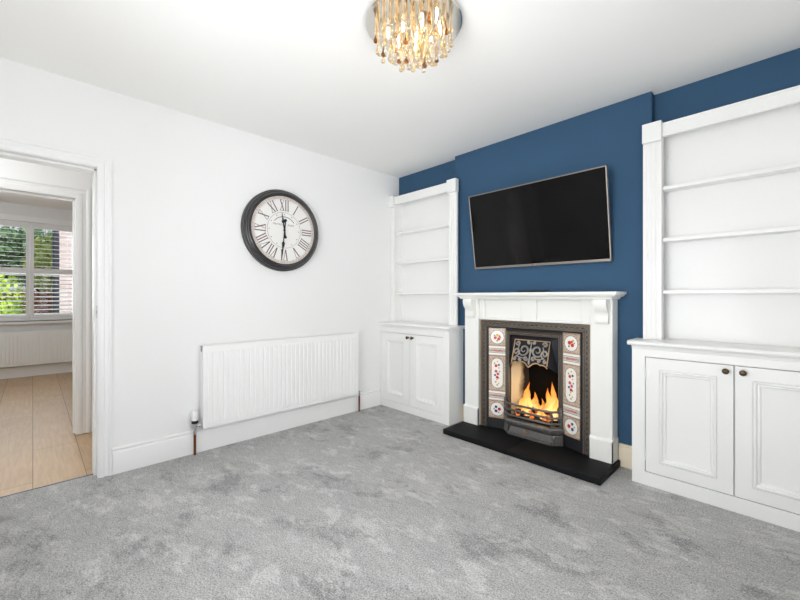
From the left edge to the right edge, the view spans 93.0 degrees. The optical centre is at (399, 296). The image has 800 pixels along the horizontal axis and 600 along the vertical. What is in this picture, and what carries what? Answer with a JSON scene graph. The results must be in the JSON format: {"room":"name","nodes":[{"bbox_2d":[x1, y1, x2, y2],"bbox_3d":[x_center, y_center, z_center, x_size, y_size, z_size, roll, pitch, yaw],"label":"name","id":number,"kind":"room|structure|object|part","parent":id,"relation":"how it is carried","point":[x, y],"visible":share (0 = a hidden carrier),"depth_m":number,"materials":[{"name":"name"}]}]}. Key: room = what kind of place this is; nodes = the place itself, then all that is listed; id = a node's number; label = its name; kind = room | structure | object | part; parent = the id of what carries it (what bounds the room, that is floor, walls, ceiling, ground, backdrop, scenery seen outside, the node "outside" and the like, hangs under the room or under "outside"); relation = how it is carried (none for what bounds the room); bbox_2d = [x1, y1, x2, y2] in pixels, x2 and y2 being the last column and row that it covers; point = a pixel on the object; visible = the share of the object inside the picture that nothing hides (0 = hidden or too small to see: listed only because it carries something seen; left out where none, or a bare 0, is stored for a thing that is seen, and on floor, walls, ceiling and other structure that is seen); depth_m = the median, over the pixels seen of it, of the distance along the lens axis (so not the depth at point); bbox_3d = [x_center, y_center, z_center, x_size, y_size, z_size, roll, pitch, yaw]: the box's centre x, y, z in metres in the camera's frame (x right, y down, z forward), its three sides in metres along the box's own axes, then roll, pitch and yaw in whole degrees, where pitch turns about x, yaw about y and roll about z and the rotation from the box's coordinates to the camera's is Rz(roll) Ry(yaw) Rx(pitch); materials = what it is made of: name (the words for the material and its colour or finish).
{"room":"living room","nodes":[
{"label":"living room","id":0,"kind":"room"},
{"bbox_2d":[0,202,71,367],"bbox_3d":[-5.493,-0.093,5.674,4.400,2.500,0.300,0,0,-44],"label":"wall","id":1,"kind":"structure","parent":0,"point":[5,207],"depth_m":5.58,"materials":[{"name":"paint"}]},
{"bbox_2d":[0,329,71,367],"bbox_3d":[-5.418,0.827,5.475,1.864,0.656,0.086,0,0,-44],"label":"radiator","id":2,"kind":"object","parent":1,"relation":"attached to","point":[24,348],"visible":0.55,"depth_m":5.52,"materials":[{"name":"metal"}]},
{"bbox_2d":[1,329,71,332],"bbox_3d":[-5.405,0.506,5.476,1.750,0.014,0.060,0,0,-44],"label":"grille","id":3,"kind":"object","parent":2,"relation":"attached to","point":[69,330],"depth_m":5.63,"materials":[{"name":"metal"}]},
{"bbox_2d":[0,214,71,324],"bbox_3d":[-5.663,-0.391,5.447,1.660,1.565,0.310,0,0,-44],"label":"window","id":4,"kind":"structure","parent":1,"relation":"in","point":[2,216],"depth_m":5.60,"materials":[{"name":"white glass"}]},
{"bbox_2d":[0,220,29,320],"bbox_3d":[-5.609,-0.373,5.383,0.508,1.436,0.062,0,0,-44],"label":"window shutter","id":5,"kind":"object","parent":4,"relation":"attached to","point":[10,223],"visible":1,"depth_m":5.47,"materials":[{"name":"white wood"}]},
{"bbox_3d":[-5.642,0.374,5.426,1.660,0.035,0.250,0,0,-44],"label":"sill","id":6,"kind":"part","parent":4,"relation":"part of","materials":[{"name":"white wood"}]},
{"bbox_3d":[-5.603,-0.408,5.386,1.660,1.530,0.062,0,0,-44],"label":"shutter frame","id":7,"kind":"part","parent":4,"relation":"part of","materials":[{"name":"white wood"}]},
{"bbox_3d":[-5.750,-0.383,5.537,1.560,1.480,0.060,0,0,-44],"label":"frame","id":8,"kind":"part","parent":4,"relation":"part of","materials":[{"name":"white wood"}]},
{"bbox_2d":[30,222,71,319],"bbox_3d":[-5.239,-0.373,5.740,0.509,1.436,0.062,0,0,-44],"label":"window shutter","id":9,"kind":"object","parent":4,"relation":"attached to","point":[33,226],"visible":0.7,"depth_m":5.67,"materials":[{"name":"white wood"}]},
{"bbox_2d":[0,362,71,378],"bbox_3d":[-5.382,1.079,5.560,4.400,0.155,0.018,0,0,-44],"label":"baseboard","id":10,"kind":"structure","parent":1,"relation":"attached to","point":[43,369],"depth_m":5.58,"materials":[{"name":"white wood"}]},
{"bbox_2d":[0,158,91,431],"bbox_3d":[-2.954,-0.093,3.052,4.400,2.500,0.120,0,0,-44],"label":"wall","id":11,"kind":"structure","parent":0,"point":[8,167],"depth_m":3.12,"materials":[{"name":"white paint"}]},
{"bbox_2d":[0,175,89,434],"bbox_3d":[-3.042,0.115,2.953,0.972,2.082,0.140,0,0,-44],"label":"door frame","id":12,"kind":"structure","parent":11,"relation":"in","point":[79,196],"depth_m":3.21,"materials":[{"name":"white wood"}]},
{"bbox_2d":[0,57,398,447],"bbox_3d":[-1.312,-0.093,3.117,4.350,2.500,0.130,0,0,-44],"label":"wall","id":13,"kind":"structure","parent":0,"point":[185,277],"depth_m":2.80,"materials":[{"name":"white paint"}]},
{"bbox_2d":[0,135,111,477],"bbox_3d":[-2.255,0.128,2.204,0.915,2.058,0.170,0,0,-44],"label":"door frame","id":14,"kind":"structure","parent":13,"relation":"in","point":[100,167],"depth_m":2.44,"materials":[{"name":"white paint"}]},
{"bbox_2d":[112,389,380,474],"bbox_3d":[-1.043,1.072,3.275,2.312,0.170,0.018,0,0,-44],"label":"baseboard","id":15,"kind":"structure","parent":13,"relation":"attached to","point":[133,456],"depth_m":2.97,"materials":[{"name":"white wood"}]},
{"bbox_2d":[191,333,359,454],"bbox_3d":[-0.963,0.757,3.302,1.550,0.796,0.086,0,0,-44],"label":"radiator","id":16,"kind":"object","parent":13,"relation":"attached to","point":[239,381],"visible":1,"depth_m":3.16,"materials":[{"name":"metal"}]},
{"bbox_3d":[-1.465,0.662,2.805,0.003,0.602,0.061,0,0,-44],"label":"panel","id":17,"kind":"part","parent":16,"relation":"part of","materials":[{"name":"metal"}]},
{"bbox_2d":[200,333,358,346],"bbox_3d":[-0.949,0.366,3.303,1.436,0.014,0.060,0,0,-44],"label":"grille","id":18,"kind":"object","parent":16,"relation":"attached to","point":[345,335],"depth_m":3.23,"materials":[{"name":"metal"}]},
{"bbox_2d":[241,189,317,270],"bbox_3d":[-1.005,-0.572,3.268,0.700,0.700,0.079,0,0,-44],"label":"wall clock","id":19,"kind":"object","parent":13,"relation":"attached to","point":[279,230],"visible":1,"depth_m":3.23,"materials":[{"name":"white metal"}]},
{"bbox_2d":[0,372,799,599],"bbox_3d":[-2.312,1.187,2.964,5.200,0.060,8.020,0,0,-44],"label":"floor","id":20,"kind":"structure","parent":0,"point":[378,502],"depth_m":1.91,"materials":[{"name":"grey carpet"}]},
{"bbox_2d":[0,474,92,497],"bbox_3d":[-2.279,1.171,2.211,0.800,0.032,0.012,0,0,-44],"label":"trim","id":21,"kind":"structure","parent":20,"relation":"on","point":[89,474],"depth_m":2.31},
{"bbox_2d":[378,321,464,425],"bbox_3d":[0.209,0.712,3.827,0.314,0.889,0.963,0,0,-44],"label":"base cabinet","id":22,"kind":"object","parent":20,"relation":"on","point":[421,363],"visible":0.99,"depth_m":3.65,"materials":[{"name":"white paint"}]},
{"bbox_3d":[-0.046,0.728,3.926,0.028,0.711,0.424,0,0,-44],"label":"door","id":23,"kind":"part","parent":22,"relation":"part of","materials":[{"name":"white paint"}]},
{"bbox_3d":[0.109,0.308,3.743,0.013,0.022,0.943,0,0,-44],"label":"cove moulding","id":24,"kind":"part","parent":22,"relation":"part of","materials":[{"name":"white paint"}]},
{"bbox_2d":[378,321,464,329],"bbox_3d":[0.210,0.282,3.828,0.311,0.029,0.963,0,0,-44],"label":"countertop","id":25,"kind":"structure","parent":22,"relation":"on","point":[393,323],"depth_m":3.69,"materials":[{"name":"white paint"}]},
{"bbox_2d":[389,178,457,325],"bbox_3d":[0.250,-0.419,3.898,0.154,1.372,0.917,0,0,-44],"label":"bookcase","id":26,"kind":"object","parent":25,"relation":"on","point":[424,222],"visible":0.98,"depth_m":3.96,"materials":[{"name":"white paint"}]},
{"bbox_3d":[-0.019,-0.408,4.204,0.096,1.350,0.016,0,0,-44],"label":"panel","id":27,"kind":"part","parent":26,"relation":"part of","materials":[{"name":"white paint"}]},
{"bbox_3d":[0.250,-0.040,3.929,0.089,0.022,0.751,0,0,-44],"label":"shelf","id":28,"kind":"part","parent":26,"relation":"part of","materials":[{"name":"white paint"}]},
{"bbox_3d":[0.250,-0.369,3.929,0.089,0.022,0.751,0,0,-44],"label":"shelf","id":29,"kind":"part","parent":26,"relation":"part of","materials":[{"name":"white paint"}]},
{"bbox_3d":[0.250,-0.695,3.929,0.089,0.022,0.751,0,0,-44],"label":"shelf","id":30,"kind":"part","parent":26,"relation":"part of","materials":[{"name":"white paint"}]},
{"bbox_3d":[0.276,-0.410,3.976,0.010,1.353,0.841,0,0,-44],"label":"panel","id":31,"kind":"part","parent":26,"relation":"part of","materials":[{"name":"white paint"}]},
{"bbox_3d":[0.251,0.728,3.619,0.028,0.711,0.420,0,0,-44],"label":"door","id":32,"kind":"part","parent":22,"relation":"part of","materials":[{"name":"white paint"}]},
{"bbox_2d":[443,421,619,485],"bbox_3d":[0.933,1.135,2.898,0.392,0.043,1.239,0,0,-44],"label":"hearth","id":33,"kind":"object","parent":20,"relation":"on","point":[563,459],"visible":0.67,"depth_m":2.73,"materials":[{"name":"black stone"}]},
{"bbox_2d":[503,397,563,445],"bbox_3d":[1.013,0.973,2.974,0.100,0.282,0.511,0,0,-44],"label":"grate","id":34,"kind":"object","parent":33,"relation":"on","point":[551,435],"visible":1,"depth_m":2.92,"materials":[{"name":"metal"}]},
{"bbox_2d":[512,382,557,425],"bbox_3d":[1.100,0.820,3.037,0.236,0.317,0.372,0,0,-44],"label":"fire","id":35,"kind":"object","parent":33,"relation":"on","point":[524,401],"visible":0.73,"depth_m":3.00,"materials":[{"name":"orange"}]},
{"bbox_2d":[481,319,589,454],"bbox_3d":[1.115,0.655,3.071,0.326,0.917,0.904,0,0,-44],"label":"fireplace insert","id":36,"kind":"object","parent":33,"relation":"on","point":[514,354],"visible":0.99,"depth_m":3.02,"materials":[{"name":"metal"}]},
{"bbox_2d":[510,335,557,373],"bbox_3d":[1.036,0.453,2.996,0.108,0.280,0.406,0,0,-44],"label":"hood","id":37,"kind":"object","parent":36,"relation":"attached to","point":[542,350],"depth_m":2.96,"materials":[{"name":"black metal"}]},
{"bbox_2d":[453,291,626,463],"bbox_3d":[1.007,0.539,2.972,0.217,1.149,1.308,0,0,-44],"label":"fireplace surround","id":38,"kind":"object","parent":33,"relation":"on","point":[599,310],"visible":0.95,"depth_m":2.68,"materials":[{"name":"white paint"}]},
{"bbox_3d":[0.673,0.565,3.391,0.114,1.097,0.143,0,0,-44],"label":"leg","id":39,"kind":"part","parent":38,"relation":"part of","materials":[{"name":"white paint"}]},
{"bbox_2d":[453,291,626,298],"bbox_3d":[1.007,-0.009,2.972,0.217,0.052,1.308,0,0,-44],"label":"mantel shelf","id":40,"kind":"object","parent":38,"relation":"attached to","point":[612,294],"depth_m":2.78,"materials":[{"name":"white paint"}]},
{"bbox_3d":[1.412,0.565,2.627,0.114,1.097,0.140,0,0,-44],"label":"leg","id":41,"kind":"part","parent":38,"relation":"part of","materials":[{"name":"white paint"}]},
{"bbox_2d":[627,338,799,531],"bbox_3d":[1.872,0.714,2.125,0.292,0.885,0.990,0,0,-44],"label":"base cabinet","id":42,"kind":"object","parent":20,"relation":"on","point":[717,424],"visible":1,"depth_m":2.08,"materials":[{"name":"white paint"}]},
{"bbox_3d":[1.659,0.721,2.195,0.028,0.700,0.408,0,0,-44],"label":"door","id":43,"kind":"part","parent":42,"relation":"part of","materials":[{"name":"white paint"}]},
{"bbox_2d":[627,338,799,357],"bbox_3d":[1.873,0.286,2.126,0.289,0.029,0.990,0,0,-44],"label":"countertop","id":44,"kind":"structure","parent":42,"relation":"on","point":[766,350],"depth_m":2.11,"materials":[{"name":"white paint"}]},
{"bbox_2d":[642,85,799,346],"bbox_3d":[1.939,-0.417,2.154,0.154,1.376,0.945,0,0,-44],"label":"bookcase","id":45,"kind":"object","parent":44,"relation":"on","point":[721,185],"visible":1,"depth_m":2.24,"materials":[{"name":"white paint"}]},
{"bbox_3d":[1.666,-0.406,2.458,0.047,1.354,0.114,0,0,8],"label":"panel","id":46,"kind":"part","parent":45,"relation":"part of","materials":[{"name":"white paint"}]},
{"bbox_3d":[1.953,-0.031,2.170,0.089,0.022,0.739,0,0,-44],"label":"shelf","id":47,"kind":"part","parent":45,"relation":"part of","materials":[{"name":"white paint"}]},
{"bbox_3d":[1.953,-0.361,2.170,0.089,0.022,0.739,0,0,-44],"label":"shelf","id":48,"kind":"part","parent":45,"relation":"part of","materials":[{"name":"white paint"}]},
{"bbox_3d":[1.953,-0.688,2.170,0.089,0.022,0.739,0,0,-44],"label":"shelf","id":49,"kind":"part","parent":45,"relation":"part of","materials":[{"name":"white paint"}]},
{"bbox_3d":[1.793,0.312,2.035,0.013,0.022,0.970,0,0,-44],"label":"cove moulding","id":50,"kind":"part","parent":42,"relation":"part of","materials":[{"name":"white paint"}]},
{"bbox_3d":[1.762,0.402,2.053,0.034,0.032,0.032,0,0,-44],"label":"knob","id":51,"kind":"part","parent":42,"relation":"part of","materials":[{"name":"brown metal"}]},
{"bbox_3d":[1.811,0.402,2.003,0.034,0.032,0.032,0,0,-44],"label":"knob","id":52,"kind":"part","parent":42,"relation":"part of","materials":[{"name":"brown metal"}]},
{"bbox_3d":[1.949,0.721,1.896,0.028,0.700,0.413,0,0,-44],"label":"door","id":53,"kind":"part","parent":42,"relation":"part of","materials":[{"name":"white paint"}]},
{"bbox_2d":[0,0,799,209],"bbox_3d":[-2.288,-1.403,3.119,5.750,0.120,8.510,0,0,-44],"label":"ceiling","id":54,"kind":"structure","parent":0,"point":[309,75],"depth_m":2.16,"materials":[{"name":"white paint"}]},
{"bbox_2d":[366,0,461,72],"bbox_3d":[0.067,-1.236,1.857,0.470,0.214,0.470,0,0,-44],"label":"ceiling light","id":55,"kind":"object","parent":54,"relation":"hanging from","point":[422,28],"visible":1,"depth_m":1.80,"materials":[{"name":"gold glass"}]},
{"bbox_2d":[455,91,653,459],"bbox_3d":[1.263,-0.093,3.225,0.498,2.500,1.603,0,0,-44],"label":"wall","id":56,"kind":"structure","parent":0,"point":[610,135],"depth_m":2.78,"materials":[{"name":"blue paint"}]},
{"bbox_2d":[468,165,611,269],"bbox_3d":[1.042,-0.568,2.994,0.134,0.641,1.124,0,0,-44],"label":"television","id":57,"kind":"object","parent":56,"relation":"attached to","point":[563,219],"visible":1,"depth_m":2.90,"materials":[{"name":"black plastic"}]},
{"bbox_2d":[619,443,631,469],"bbox_3d":[1.548,1.080,2.561,0.018,0.153,0.124,0,0,-44],"label":"baseboard","id":58,"kind":"structure","parent":56,"relation":"attached to","point":[625,451],"depth_m":2.57,"materials":[{"name":"beige paint"}]},
{"bbox_2d":[399,48,799,195],"bbox_3d":[1.310,-0.093,3.227,0.428,2.500,3.360,0,0,-44],"label":"wall","id":59,"kind":"structure","parent":0,"point":[779,72],"depth_m":2.30,"materials":[{"name":"blue paint"}]},
{"bbox_3d":[-17.789,1.457,18.378,40.000,0.100,35.020,0,0,-44],"label":"ground","id":60,"kind":"structure","parent":0,"visible":0},
{"bbox_2d":[0,275,25,313],"bbox_3d":[-9.239,0.306,8.193,1.960,2.235,1.396,0,0,-44],"label":"shrub","id":61,"kind":"object","parent":60,"relation":"on","point":[2,276],"visible":0.38,"depth_m":8.50,"materials":[{"name":"green plant"}]},
{"bbox_2d":[0,226,51,286],"bbox_3d":[-15.166,-1.379,13.256,5.971,5.587,3.516,0,0,-44],"label":"tree","id":62,"kind":"object","parent":60,"relation":"on","point":[19,234],"visible":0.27,"depth_m":13.40,"materials":[{"name":"green plant"}]},
{"bbox_2d":[0,290,51,312],"bbox_3d":[-10.684,0.608,10.950,1.767,1.658,1.234,0,0,-44],"label":"shrub","id":63,"kind":"object","parent":60,"relation":"on","point":[35,294],"visible":0.27,"depth_m":10.92,"materials":[{"name":"green plant"}]},
{"bbox_2d":[3,290,51,312],"bbox_3d":[-16.127,0.567,16.661,18.000,1.680,0.300,0,0,-44],"label":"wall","id":64,"kind":"structure","parent":60,"relation":"on","point":[7,290],"depth_m":16.40,"materials":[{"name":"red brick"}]},
{"bbox_2d":[23,234,51,302],"bbox_3d":[-10.826,-0.388,12.597,2.491,3.610,2.031,0,0,-44],"label":"tree","id":65,"kind":"object","parent":60,"relation":"on","point":[41,248],"visible":0.21,"depth_m":11.75,"materials":[{"name":"green plant"}]},
{"bbox_2d":[52,230,71,312],"bbox_3d":[-7.176,-1.918,10.642,3.910,6.650,4.300,0,0,-44],"label":"brick house","id":66,"kind":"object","parent":60,"relation":"on","point":[65,259],"visible":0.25,"depth_m":7.98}
]}

